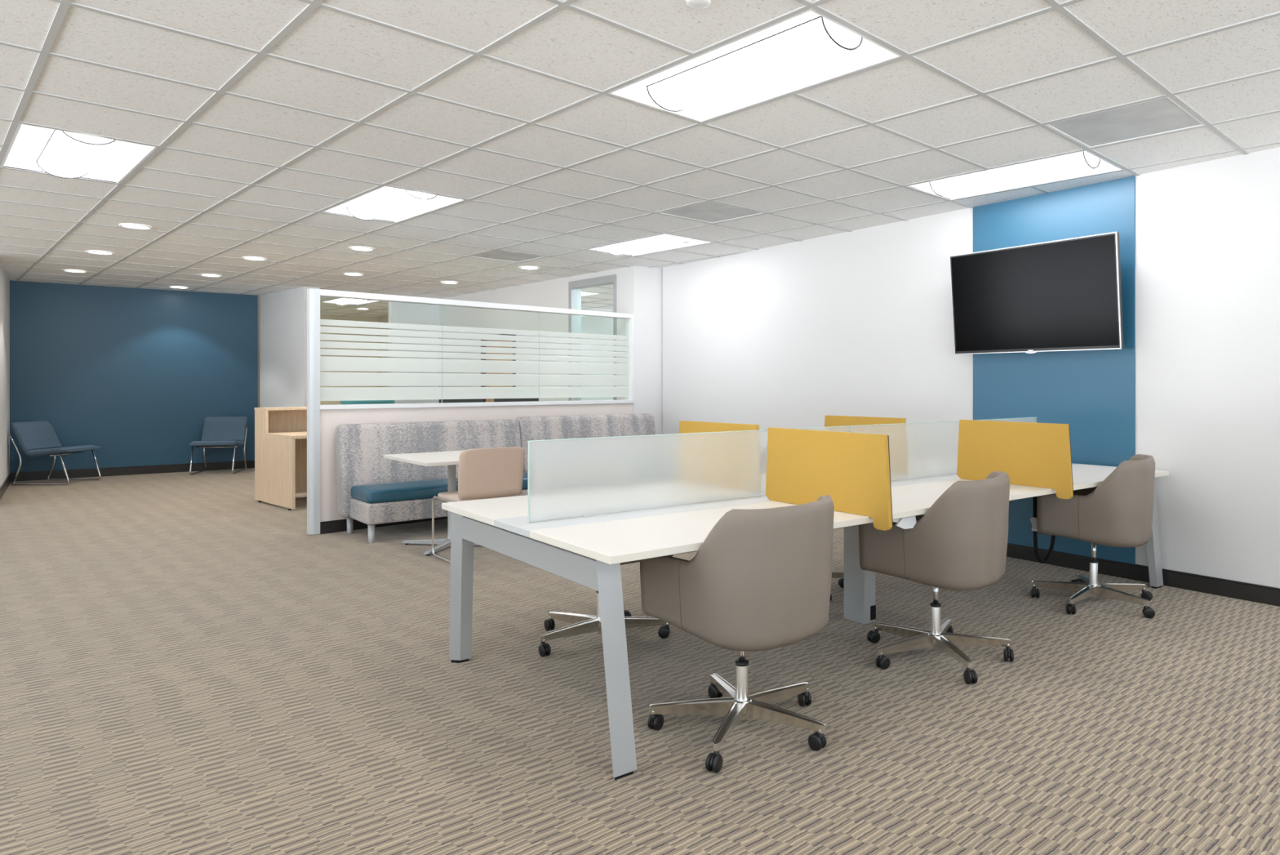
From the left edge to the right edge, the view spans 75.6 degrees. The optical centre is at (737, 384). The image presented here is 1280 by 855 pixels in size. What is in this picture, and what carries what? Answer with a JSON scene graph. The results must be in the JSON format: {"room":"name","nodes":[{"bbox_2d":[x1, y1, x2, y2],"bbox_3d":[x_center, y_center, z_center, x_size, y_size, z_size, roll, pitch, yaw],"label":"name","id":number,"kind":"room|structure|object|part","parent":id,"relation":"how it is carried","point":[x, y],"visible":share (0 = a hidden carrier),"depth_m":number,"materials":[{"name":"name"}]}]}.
{"room":"open-plan office","nodes":[
{"label":"open-plan office","id":0,"kind":"room"},
{"bbox_2d":[0,263,9,486],"bbox_3d":[-8.488,-0.193,9.334,0.160,2.860,2.700,0,0,-39],"label":"wall","id":1,"kind":"structure","parent":0,"point":[4,280],"depth_m":9.55,"materials":[{"name":"white paint"}]},
{"bbox_2d":[0,472,11,500],"bbox_3d":[-8.421,1.179,9.389,0.014,0.115,2.660,0,0,-39],"label":"baseboard","id":2,"kind":"structure","parent":1,"relation":"attached to","point":[3,487],"depth_m":9.44,"materials":[{"name":"grey"}]},
{"bbox_2d":[9,280,257,472],"bbox_3d":[-8.325,-0.193,11.311,2.920,2.860,0.150,0,0,-39],"label":"wall","id":3,"kind":"structure","parent":0,"point":[136,375],"depth_m":11.20,"materials":[{"name":"blue paint"}]},
{"bbox_2d":[10,459,254,481],"bbox_3d":[-8.211,1.179,11.298,2.760,0.115,0.014,0,0,-39],"label":"baseboard","id":4,"kind":"structure","parent":3,"relation":"attached to","point":[144,469],"depth_m":11.20,"materials":[{"name":"grey rubber"}]},
{"bbox_2d":[257,295,259,407],"bbox_3d":[-8.047,-0.193,13.447,0.220,2.860,3.000,0,0,-39],"label":"wall","id":5,"kind":"structure","parent":0,"point":[258,295],"depth_m":12.23,"materials":[{"name":"beige paint"}]},
{"bbox_2d":[259,286,319,407],"bbox_3d":[-6.444,-0.193,11.722,1.692,2.860,0.202,0,0,41],"label":"wall","id":6,"kind":"structure","parent":0,"point":[283,313],"depth_m":11.60,"materials":[{"name":"white paint"}]},
{"bbox_2d":[320,314,377,404],"bbox_3d":[-8.090,-0.193,15.430,2.670,2.860,0.120,0,0,-39],"label":"wall","id":7,"kind":"structure","parent":0,"point":[322,316],"depth_m":15.77,"materials":[{"name":"beige paint"}]},
{"bbox_2d":[377,315,388,386],"bbox_3d":[-5.766,-0.193,14.608,0.120,2.860,4.100,0,0,-39],"label":"wall","id":8,"kind":"structure","parent":0,"point":[384,318],"depth_m":15.87,"materials":[{"name":"beige paint"}]},
{"bbox_2d":[388,301,438,403],"bbox_3d":[-4.883,-0.193,12.502,0.854,2.860,0.120,0,0,-44],"label":"wall","id":9,"kind":"structure","parent":0,"point":[398,312],"depth_m":12.39,"materials":[{"name":"white paint"}]},
{"bbox_2d":[438,268,616,402],"bbox_3d":[-2.966,-0.193,11.060,0.120,2.860,4.628,0,0,-45],"label":"wall","id":10,"kind":"structure","parent":0,"point":[553,293],"depth_m":10.90,"materials":[{"name":"white paint"}]},
{"bbox_2d":[480,333,515,402],"bbox_3d":[-3.298,0.272,11.355,0.210,1.930,0.960,0,0,-45],"label":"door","id":11,"kind":"structure","parent":10,"relation":"in","point":[483,400],"depth_m":11.42,"materials":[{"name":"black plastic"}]},
{"bbox_2d":[568,274,616,400],"bbox_3d":[-1.686,-0.013,9.758,0.144,2.500,0.978,0,0,-45],"label":"window","id":12,"kind":"structure","parent":10,"relation":"in","point":[575,287],"depth_m":10.02,"materials":[{"name":"silver metal"}]},
{"bbox_2d":[581,309,613,399],"bbox_3d":[-3.189,-0.193,14.109,3.730,2.860,0.140,0,0,-39],"label":"wall","id":13,"kind":"structure","parent":0,"point":[589,324],"depth_m":14.58,"materials":[{"name":"white paint"}]},
{"bbox_2d":[616,265,662,434],"bbox_3d":[-1.059,-0.193,9.386,0.529,2.860,0.385,0,0,-39],"label":"wall column","id":14,"kind":"structure","parent":0,"point":[639,289],"depth_m":9.24,"materials":[{"name":"white paint"}]},
{"bbox_2d":[0,467,1279,854],"bbox_3d":[-2.972,1.297,6.617,14.200,0.120,22.400,0,0,-39],"label":"floor","id":15,"kind":"structure","parent":0,"point":[186,668],"depth_m":3.08,"materials":[{"name":"carpet"}]},
{"bbox_2d":[8,420,101,484],"bbox_3d":[-8.589,0.850,10.305,0.736,0.770,0.550,0,0,0],"label":"lounge chair","id":16,"kind":"object","parent":15,"relation":"on","point":[34,438],"visible":1,"depth_m":10.19,"materials":[{"name":"blue fabric"}]},
{"bbox_3d":[-8.588,0.924,10.052,0.736,0.623,0.021,0,0,0],"label":"sled leg","id":17,"kind":"part","parent":16,"relation":"part of","materials":[{"name":"silver metal"}]},
{"bbox_3d":[-8.581,0.679,10.305,0.704,0.428,0.550,0,0,0],"label":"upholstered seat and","id":18,"kind":"part","parent":16,"relation":"part of","materials":[{"name":"blue fabric"}]},
{"bbox_3d":[-8.444,0.872,10.306,0.016,0.016,0.510,0,0,0],"label":"seat rail","id":19,"kind":"part","parent":16,"relation":"part of","materials":[{"name":"silver metal"}]},
{"bbox_3d":[-8.591,0.924,10.558,0.736,0.623,0.021,0,0,0],"label":"sled leg","id":20,"kind":"part","parent":16,"relation":"part of","materials":[{"name":"silver metal"}]},
{"bbox_2d":[189,416,247,475],"bbox_3d":[-7.317,0.850,11.550,0.550,0.770,0.736,0,0,-17],"label":"lounge chair","id":21,"kind":"object","parent":15,"relation":"on","point":[217,431],"visible":1,"depth_m":11.72,"materials":[{"name":"blue fabric"}]},
{"bbox_3d":[-7.558,0.924,11.474,0.021,0.623,0.736,0,0,-17],"label":"sled leg","id":22,"kind":"part","parent":21,"relation":"part of","materials":[{"name":"silver metal"}]},
{"bbox_3d":[-7.273,0.872,11.411,0.510,0.016,0.016,0,0,-17],"label":"seat rail","id":23,"kind":"part","parent":21,"relation":"part of","materials":[{"name":"silver metal"}]},
{"bbox_3d":[-7.314,0.679,11.541,0.550,0.428,0.704,0,0,-17],"label":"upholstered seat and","id":24,"kind":"part","parent":21,"relation":"part of","materials":[{"name":"blue fabric"}]},
{"bbox_3d":[-7.075,0.924,11.625,0.021,0.623,0.736,0,0,-17],"label":"sled leg","id":25,"kind":"part","parent":21,"relation":"part of","materials":[{"name":"silver metal"}]},
{"bbox_2d":[254,406,306,510],"bbox_3d":[-4.366,0.741,8.729,1.034,0.992,1.104,0,0,42],"label":"reception desk","id":26,"kind":"object","parent":15,"relation":"on","point":[280,433],"visible":0.41,"depth_m":8.48,"materials":[{"name":"brown wood"}]},
{"bbox_3d":[-4.988,0.400,8.567,0.300,0.262,0.030,0,0,42],"label":"panel","id":27,"kind":"part","parent":26,"relation":"part of","materials":[{"name":"brown wood"}]},
{"bbox_3d":[-4.719,0.874,8.328,1.020,0.683,0.030,0,0,42],"label":"panel","id":28,"kind":"part","parent":26,"relation":"part of","materials":[{"name":"brown wood"}]},
{"bbox_2d":[254,406,306,410],"bbox_3d":[-4.633,0.257,8.967,0.320,0.024,1.104,0,0,42],"label":"countertop","id":29,"kind":"structure","parent":26,"relation":"on","point":[289,407],"depth_m":8.60,"materials":[{"name":"brown wood"}]},
{"bbox_2d":[265,431,306,439],"bbox_3d":[-4.250,0.516,8.627,0.724,0.030,1.100,0,0,42],"label":"countertop","id":30,"kind":"structure","parent":26,"relation":"on","point":[292,435],"depth_m":8.23,"materials":[{"name":"brown wood"}]},
{"bbox_3d":[-4.732,0.728,9.055,0.025,0.918,1.040,0,0,42],"label":"panel","id":31,"kind":"part","parent":26,"relation":"part of","materials":[{"name":"brown wood"}]},
{"bbox_3d":[-4.453,0.835,8.807,0.020,0.605,1.040,0,0,42],"label":"modesty panel","id":32,"kind":"part","parent":26,"relation":"part of","materials":[{"name":"brown wood"}]},
{"bbox_2d":[340,400,394,404],"bbox_3d":[-3.616,0.692,7.953,0.493,1.090,0.487,0,0,-39],"label":"chair","id":33,"kind":"object","parent":15,"relation":"on","point":[357,402],"visible":0.11,"depth_m":7.74,"materials":[{"name":"teal fabric"}]},
{"bbox_2d":[383,450,479,555],"bbox_3d":[-2.193,0.892,6.282,0.730,0.690,0.895,0,0,-41],"label":"cafe table","id":34,"kind":"object","parent":15,"relation":"on","point":[451,458],"visible":0.48,"depth_m":6.26,"materials":[{"name":"white laminate"}]},
{"bbox_2d":[306,288,634,534],"bbox_3d":[-2.369,0.225,7.958,0.121,2.025,3.378,0,0,44],"label":"wall","id":35,"kind":"structure","parent":15,"relation":"on","point":[323,517],"depth_m":7.51,"materials":[{"name":"white glass"}]},
{"bbox_3d":[-3.516,0.223,6.770,0.112,2.021,0.075,0,0,44],"label":"post","id":36,"kind":"part","parent":35,"relation":"part of","materials":[{"name":"silver metal"}]},
{"bbox_3d":[-3.113,-0.283,7.185,0.008,0.907,1.074,0,0,44],"label":"glass pane","id":37,"kind":"part","parent":35,"relation":"part of","materials":[{"name":"white glass"}]},
{"bbox_3d":[-2.343,0.669,7.985,0.076,0.935,3.303,0,0,44],"label":"panel","id":38,"kind":"part","parent":35,"relation":"part of","materials":[{"name":"beige paint"}]},
{"bbox_3d":[-2.343,-0.763,7.985,0.112,0.050,3.303,0,0,44],"label":"rail","id":39,"kind":"part","parent":35,"relation":"part of","materials":[{"name":"white metal"}]},
{"bbox_3d":[-2.343,0.189,7.985,0.120,0.036,3.303,0,0,44],"label":"sill rail","id":40,"kind":"part","parent":35,"relation":"part of","materials":[{"name":"white metal"}]},
{"bbox_3d":[-2.379,-0.283,7.945,0.008,0.907,1.031,0,0,44],"label":"glass pane","id":41,"kind":"part","parent":35,"relation":"part of","materials":[{"name":"white glass"}]},
{"bbox_3d":[-1.620,-0.283,8.731,0.008,0.907,1.148,0,0,44],"label":"glass pane","id":42,"kind":"part","parent":35,"relation":"part of","materials":[{"name":"white glass"}]},
{"bbox_2d":[431,446,524,563],"bbox_3d":[-1.831,0.835,5.834,0.488,0.794,0.597,0,0,-40],"label":"chair","id":43,"kind":"object","parent":15,"relation":"on","point":[496,472],"visible":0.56,"depth_m":5.67,"materials":[{"name":"fabric"}]},
{"bbox_3d":[-2.002,1.014,5.688,0.039,0.438,0.597,0,0,-40],"label":"sled leg","id":44,"kind":"part","parent":43,"relation":"part of","materials":[{"name":"silver metal"}]},
{"bbox_3d":[-1.858,0.791,5.865,0.464,0.041,0.435,0,0,-40],"label":"seat","id":45,"kind":"part","parent":43,"relation":"part of","materials":[{"name":"beige plastic"}]},
{"bbox_3d":[-1.705,0.612,5.686,0.464,0.347,0.091,0,0,-40],"label":"backrest","id":46,"kind":"part","parent":43,"relation":"part of","materials":[{"name":"fabric"}]},
{"bbox_2d":[335,413,655,542],"bbox_3d":[-1.952,0.774,7.603,3.160,0.925,0.692,0,0,-41],"label":"bench sofa","id":47,"kind":"object","parent":15,"relation":"on","point":[372,489],"visible":0.41,"depth_m":6.96,"materials":[{"name":"fabric"}]},
{"bbox_3d":[-3.231,1.164,6.815,0.052,0.146,0.052,0,0,-41],"label":"leg","id":48,"kind":"part","parent":47,"relation":"part of","materials":[{"name":"silver metal"}]},
{"bbox_3d":[-2.868,1.164,6.403,0.052,0.146,0.052,0,0,-41],"label":"leg","id":49,"kind":"part","parent":47,"relation":"part of","materials":[{"name":"silver metal"}]},
{"bbox_2d":[351,479,457,503],"bbox_3d":[-2.751,0.867,6.769,0.740,0.120,0.497,0,0,-41],"label":"seat cushion","id":50,"kind":"object","parent":47,"relation":"on","point":[362,491],"depth_m":6.59,"materials":[{"name":"blue fabric"}]},
{"bbox_3d":[-2.682,0.712,7.250,1.600,0.760,0.256,0,0,-41],"label":"backrest","id":51,"kind":"part","parent":47,"relation":"part of","materials":[{"name":"fabric"}]},
{"bbox_3d":[-2.452,1.010,7.032,1.545,0.165,0.495,0,0,-41],"label":"seat","id":52,"kind":"part","parent":47,"relation":"part of","materials":[{"name":"fabric"}]},
{"bbox_2d":[442,472,528,489],"bbox_3d":[-2.172,0.867,7.279,0.798,0.120,0.497,0,0,-41],"label":"seat cushion","id":53,"kind":"object","parent":47,"relation":"on","point":[525,480],"depth_m":7.22,"materials":[{"name":"blue fabric"}]},
{"bbox_3d":[-1.495,0.702,8.296,1.557,0.780,0.256,0,0,-41],"label":"backrest","id":54,"kind":"part","parent":47,"relation":"part of","materials":[{"name":"fabric"}]},
{"bbox_2d":[537,555,672,656],"bbox_3d":[-0.660,0.819,3.946,0.642,0.837,0.650,0,0,-28],"label":"chair","id":55,"kind":"object","parent":15,"relation":"on","point":[582,623],"visible":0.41,"depth_m":3.96,"materials":[{"name":"silver metal"}]},
{"bbox_2d":[640,494,834,773],"bbox_3d":[0.033,0.818,2.943,0.666,0.836,0.631,0,0,-44],"label":"chair","id":56,"kind":"object","parent":15,"relation":"on","point":[760,579],"visible":0.99,"depth_m":2.70,"materials":[{"name":"brown leather"}]},
{"bbox_2d":[441,462,1168,779],"bbox_3d":[0.664,0.881,4.310,3.923,0.712,1.456,0,0,-39],"label":"desk","id":57,"kind":"object","parent":15,"relation":"on","point":[589,552],"depth_m":3.21,"materials":[{"name":"white laminate"}]},
{"bbox_3d":[-1.219,0.889,3.610,0.110,0.672,0.136,0,0,-39],"label":"leg","id":58,"kind":"part","parent":57,"relation":"part of","materials":[{"name":"silver metal"}]},
{"bbox_3d":[-0.802,0.621,3.107,0.044,0.096,1.220,0,0,-39],"label":"rail","id":59,"kind":"part","parent":57,"relation":"part of","materials":[{"name":"silver metal"}]},
{"bbox_3d":[-0.398,0.889,2.610,0.110,0.672,0.109,0,0,-39],"label":"leg","id":60,"kind":"part","parent":57,"relation":"part of","materials":[{"name":"silver metal"}]},
{"bbox_2d":[528,425,851,522],"bbox_3d":[-0.105,0.369,3.663,1.780,0.312,0.020,0,0,-39],"label":"glass screen","id":61,"kind":"object","parent":57,"relation":"on","point":[584,477],"visible":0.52,"depth_m":3.41,"materials":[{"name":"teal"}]},
{"bbox_2d":[679,420,759,433],"bbox_3d":[-0.106,0.382,4.217,0.026,0.374,0.681,0,0,-39],"label":"divider","id":62,"kind":"object","parent":57,"relation":"on","point":[685,426],"visible":0.12,"depth_m":4.24,"materials":[{"name":"yellow fabric"}]},
{"bbox_2d":[765,426,893,530],"bbox_3d":[0.367,0.382,3.459,0.026,0.374,0.725,0,0,-39],"label":"divider","id":63,"kind":"object","parent":57,"relation":"on","point":[803,466],"visible":0.96,"depth_m":3.40,"materials":[{"name":"yellow fabric"}]},
{"bbox_3d":[0.641,0.894,4.307,0.085,0.685,0.145,0,0,-39],"label":"pedestal leg","id":64,"kind":"part","parent":57,"relation":"part of","materials":[{"name":"silver metal"}]},
{"bbox_2d":[824,415,906,426],"bbox_3d":[0.768,0.382,4.996,0.026,0.374,0.676,0,0,-39],"label":"divider","id":65,"kind":"object","parent":57,"relation":"on","point":[829,420],"visible":0.12,"depth_m":5.01,"materials":[{"name":"yellow fabric"}]},
{"bbox_3d":[0.709,0.581,3.447,0.130,0.056,0.008,0,0,-39],"label":"under desk bracket","id":66,"kind":"part","parent":57,"relation":"part of","materials":[{"name":"grey metal"}]},
{"bbox_2d":[851,417,1036,480],"bbox_3d":[1.268,0.369,4.789,1.769,0.312,0.020,0,0,-39],"label":"glass screen","id":67,"kind":"object","parent":57,"relation":"on","point":[917,449],"visible":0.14,"depth_m":4.59,"materials":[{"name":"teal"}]},
{"bbox_2d":[956,419,1073,498],"bbox_3d":[1.445,0.382,4.312,0.026,0.374,0.673,0,0,-39],"label":"divider","id":68,"kind":"object","parent":57,"relation":"on","point":[1032,454],"visible":0.95,"depth_m":4.26,"materials":[{"name":"yellow fabric"}]},
{"bbox_2d":[1030,493,1056,563],"bbox_3d":[1.820,0.808,4.880,0.217,0.513,0.051,0,0,-38],"label":"power cable","id":69,"kind":"object","parent":57,"relation":"hanging from","point":[1033,520],"visible":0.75,"depth_m":4.83,"materials":[{"name":"black plastic"}]},
{"bbox_3d":[2.544,0.889,5.024,0.110,0.672,0.109,0,0,-39],"label":"leg","id":70,"kind":"part","parent":57,"relation":"part of","materials":[{"name":"silver metal"}]},
{"bbox_2d":[829,571,844,601],"bbox_3d":[0.324,0.819,4.906,0.650,0.837,0.671,0,0,-42],"label":"chair","id":71,"kind":"object","parent":15,"relation":"on","point":[834,574],"visible":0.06,"depth_m":4.97,"materials":[{"name":"black plastic"}]},
{"bbox_2d":[858,471,1013,684],"bbox_3d":[0.892,0.819,3.712,0.646,0.837,0.671,0,0,-37],"label":"chair","id":72,"kind":"object","parent":15,"relation":"on","point":[960,543],"visible":0.98,"depth_m":3.48,"materials":[{"name":"brown leather"}]},
{"bbox_2d":[1030,453,1155,617],"bbox_3d":[2.001,0.819,4.633,0.648,0.837,0.643,0,0,24],"label":"chair","id":73,"kind":"object","parent":15,"relation":"on","point":[1118,512],"visible":0.99,"depth_m":4.39,"materials":[{"name":"brown leather"}]},
{"bbox_3d":[-3.106,0.875,9.870,0.700,0.725,1.440,0,0,45],"label":"work table","id":74,"kind":"object","parent":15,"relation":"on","visible":0},
{"bbox_2d":[439,398,481,402],"bbox_3d":[-3.283,0.340,9.673,0.160,0.345,0.520,0,0,45],"label":"computer monitor","id":75,"kind":"object","parent":74,"relation":"on","point":[477,400],"visible":0.12,"depth_m":9.66,"materials":[{"name":"black plastic"}]},
{"bbox_2d":[493,397,538,401],"bbox_3d":[-2.755,0.340,10.197,0.160,0.345,0.620,0,0,45],"label":"computer monitor","id":76,"kind":"object","parent":74,"relation":"on","point":[536,398],"visible":0.08,"depth_m":10.16,"materials":[{"name":"black plastic"}]},
{"bbox_2d":[0,0,1279,316],"bbox_3d":[-2.877,-1.327,6.422,15.533,0.001,23.613,0,0,-39],"label":"ceiling","id":77,"kind":"structure","parent":0,"point":[568,44],"depth_m":4.15,"materials":[{"name":"tile"}]},
{"bbox_2d":[62,269,87,272],"bbox_3d":[-7.720,-1.320,9.531,0.224,0.012,0.224,0,0,-39],"label":"recessed light","id":78,"kind":"object","parent":77,"relation":"in","point":[65,270],"visible":1,"depth_m":9.52,"materials":[{"name":"white metal"}]},
{"bbox_2d":[0,123,157,183],"bbox_3d":[-3.856,-1.353,4.763,1.192,0.121,0.582,0,0,45],"label":"ceiling light","id":79,"kind":"object","parent":77,"relation":"attached to","point":[56,153],"visible":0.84,"depth_m":4.79,"materials":[{"name":"white plastic"}]},
{"bbox_2d":[85,250,114,254],"bbox_3d":[-6.386,-1.320,8.194,0.224,0.012,0.224,0,0,-39],"label":"recessed light","id":80,"kind":"object","parent":77,"relation":"in","point":[98,252],"visible":1,"depth_m":8.19,"materials":[{"name":"white metal"}]},
{"bbox_2d":[119,223,152,229],"bbox_3d":[-5.033,-1.320,6.839,0.224,0.012,0.224,0,0,-39],"label":"recessed light","id":81,"kind":"object","parent":77,"relation":"in","point":[135,226],"visible":1,"depth_m":6.84,"materials":[{"name":"white metal"}]},
{"bbox_2d":[168,285,188,288],"bbox_3d":[-7.602,-1.320,11.122,0.224,0.012,0.224,0,0,-39],"label":"recessed light","id":82,"kind":"object","parent":77,"relation":"in","point":[171,286],"visible":1,"depth_m":11.13,"materials":[{"name":"white metal"}]},
{"bbox_2d":[200,274,222,276],"bbox_3d":[-6.384,-1.320,9.912,0.224,0.012,0.224,0,0,-39],"label":"recessed light","id":83,"kind":"object","parent":77,"relation":"in","point":[204,275],"visible":1,"depth_m":9.91,"materials":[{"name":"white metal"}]},
{"bbox_2d":[242,256,266,260],"bbox_3d":[-5.070,-1.320,8.584,0.224,0.012,0.224,0,0,-39],"label":"recessed light","id":84,"kind":"object","parent":77,"relation":"in","point":[250,258],"visible":1,"depth_m":8.56,"materials":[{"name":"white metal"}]},
{"bbox_2d":[323,297,379,305],"bbox_3d":[-6.084,-1.353,12.939,1.192,0.121,0.582,0,0,45],"label":"ceiling light","id":85,"kind":"object","parent":77,"relation":"attached to","point":[341,301],"visible":0.48,"depth_m":13.09,"materials":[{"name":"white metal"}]},
{"bbox_2d":[342,272,363,275],"bbox_3d":[-4.613,-1.320,9.814,0.224,0.012,0.224,0,0,-39],"label":"recessed light","id":86,"kind":"object","parent":77,"relation":"in","point":[344,273],"visible":1,"depth_m":9.81,"materials":[{"name":"white metal"}]},
{"bbox_2d":[349,246,374,251],"bbox_3d":[-3.659,-1.320,7.964,0.224,0.012,0.224,0,0,-39],"label":"recessed light","id":87,"kind":"object","parent":77,"relation":"in","point":[355,248],"visible":1,"depth_m":7.95,"materials":[{"name":"white metal"}]},
{"bbox_2d":[320,186,464,222],"bbox_3d":[-2.574,-1.353,6.068,1.192,0.121,0.582,0,0,45],"label":"ceiling light","id":88,"kind":"object","parent":77,"relation":"attached to","point":[384,203],"visible":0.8,"depth_m":6.11,"materials":[{"name":"white plastic"}]},
{"bbox_2d":[440,280,458,284],"bbox_3d":[-3.733,-1.320,10.600,0.224,0.012,0.224,0,0,-39],"label":"recessed light","id":89,"kind":"object","parent":77,"relation":"in","point":[445,282],"visible":1,"depth_m":10.63,"materials":[{"name":"white metal"}]},
{"bbox_2d":[468,249,545,262],"bbox_3d":[-2.379,-1.328,8.442,0.586,0.010,0.586,0,0,45],"label":"ceiling vent","id":90,"kind":"object","parent":77,"relation":"in","point":[495,254],"visible":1,"depth_m":8.44,"materials":[{"name":"white metal"}]},
{"bbox_2d":[519,266,539,269],"bbox_3d":[-2.361,-1.320,9.264,0.224,0.012,0.224,0,0,-39],"label":"recessed light","id":91,"kind":"object","parent":77,"relation":"in","point":[521,267],"visible":1,"depth_m":9.25,"materials":[{"name":"white metal"}]},
{"bbox_2d":[581,291,599,296],"bbox_3d":[-2.626,-1.353,12.107,1.192,0.121,0.582,0,0,45],"label":"ceiling light","id":92,"kind":"object","parent":77,"relation":"attached to","point":[582,292],"visible":0.15,"depth_m":12.02,"materials":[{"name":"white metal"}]},
{"bbox_2d":[0,0,1279,317],"bbox_3d":[-3.219,-1.325,5.847,22.570,0.007,15.275,0,0,45],"label":"ceiling grid","id":93,"kind":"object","parent":77,"relation":"attached to","point":[64,6],"depth_m":4.38,"materials":[{"name":"grey metal"}]},
{"bbox_2d":[586,234,711,256],"bbox_3d":[-0.863,-1.353,7.808,1.192,0.121,0.582,0,0,45],"label":"ceiling light","id":94,"kind":"object","parent":77,"relation":"attached to","point":[660,242],"visible":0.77,"depth_m":7.81,"materials":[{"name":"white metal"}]},
{"bbox_2d":[685,0,711,8],"bbox_3d":[-0.137,-1.321,2.831,0.088,0.012,0.088,0,0,-39],"label":"sprinkler cover","id":95,"kind":"object","parent":77,"relation":"attached to","point":[697,4],"visible":1,"depth_m":2.83,"materials":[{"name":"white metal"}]},
{"bbox_2d":[658,200,763,223],"bbox_3d":[-0.203,-1.328,6.304,0.586,0.010,0.586,0,0,45],"label":"ceiling vent","id":96,"kind":"object","parent":77,"relation":"in","point":[709,211],"visible":1,"depth_m":6.32,"materials":[{"name":"white metal"}]},
{"bbox_2d":[608,8,902,122],"bbox_3d":[0.037,-1.353,3.503,1.192,0.121,0.582,0,0,45],"label":"ceiling light","id":97,"kind":"object","parent":77,"relation":"attached to","point":[807,48],"visible":0.95,"depth_m":3.47,"materials":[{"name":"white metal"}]},
{"bbox_2d":[906,150,1124,199],"bbox_3d":[1.747,-1.353,5.243,1.192,0.121,0.582,0,0,45],"label":"ceiling light","id":98,"kind":"object","parent":77,"relation":"attached to","point":[1082,163],"visible":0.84,"depth_m":5.21,"materials":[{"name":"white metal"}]},
{"bbox_2d":[1044,96,1204,148],"bbox_3d":[1.972,-1.328,4.167,0.586,0.010,0.586,0,0,44],"label":"ceiling vent","id":99,"kind":"object","parent":77,"relation":"in","point":[1161,115],"visible":1,"depth_m":4.15,"materials":[{"name":"white metal"}]},
{"bbox_2d":[662,146,1279,587],"bbox_3d":[2.993,-0.193,4.739,0.160,2.860,11.930,0,0,-39],"label":"wall","id":100,"kind":"structure","parent":0,"point":[858,322],"depth_m":5.18,"materials":[{"name":"white paint"}]},
{"bbox_2d":[973,175,1135,564],"bbox_3d":[2.138,-0.093,5.645,0.012,2.460,1.195,0,0,-39],"label":"wall panel","id":101,"kind":"object","parent":100,"relation":"attached to","point":[1092,392],"visible":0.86,"depth_m":5.50,"materials":[{"name":"blue paint"}]},
{"bbox_2d":[949,231,1124,354],"bbox_3d":[2.030,-0.580,5.598,0.215,0.736,1.236,0,0,-39],"label":"television","id":102,"kind":"object","parent":101,"relation":"attached to","point":[1063,295],"visible":1,"depth_m":5.49,"materials":[{"name":"black"}]},
{"bbox_2d":[1006,542,1279,606],"bbox_3d":[2.888,1.187,4.731,0.014,0.100,11.750,0,0,-39],"label":"baseboard","id":103,"kind":"structure","parent":100,"relation":"attached to","point":[1246,591],"depth_m":5.03,"materials":[{"name":"black rubber"}]}
]}

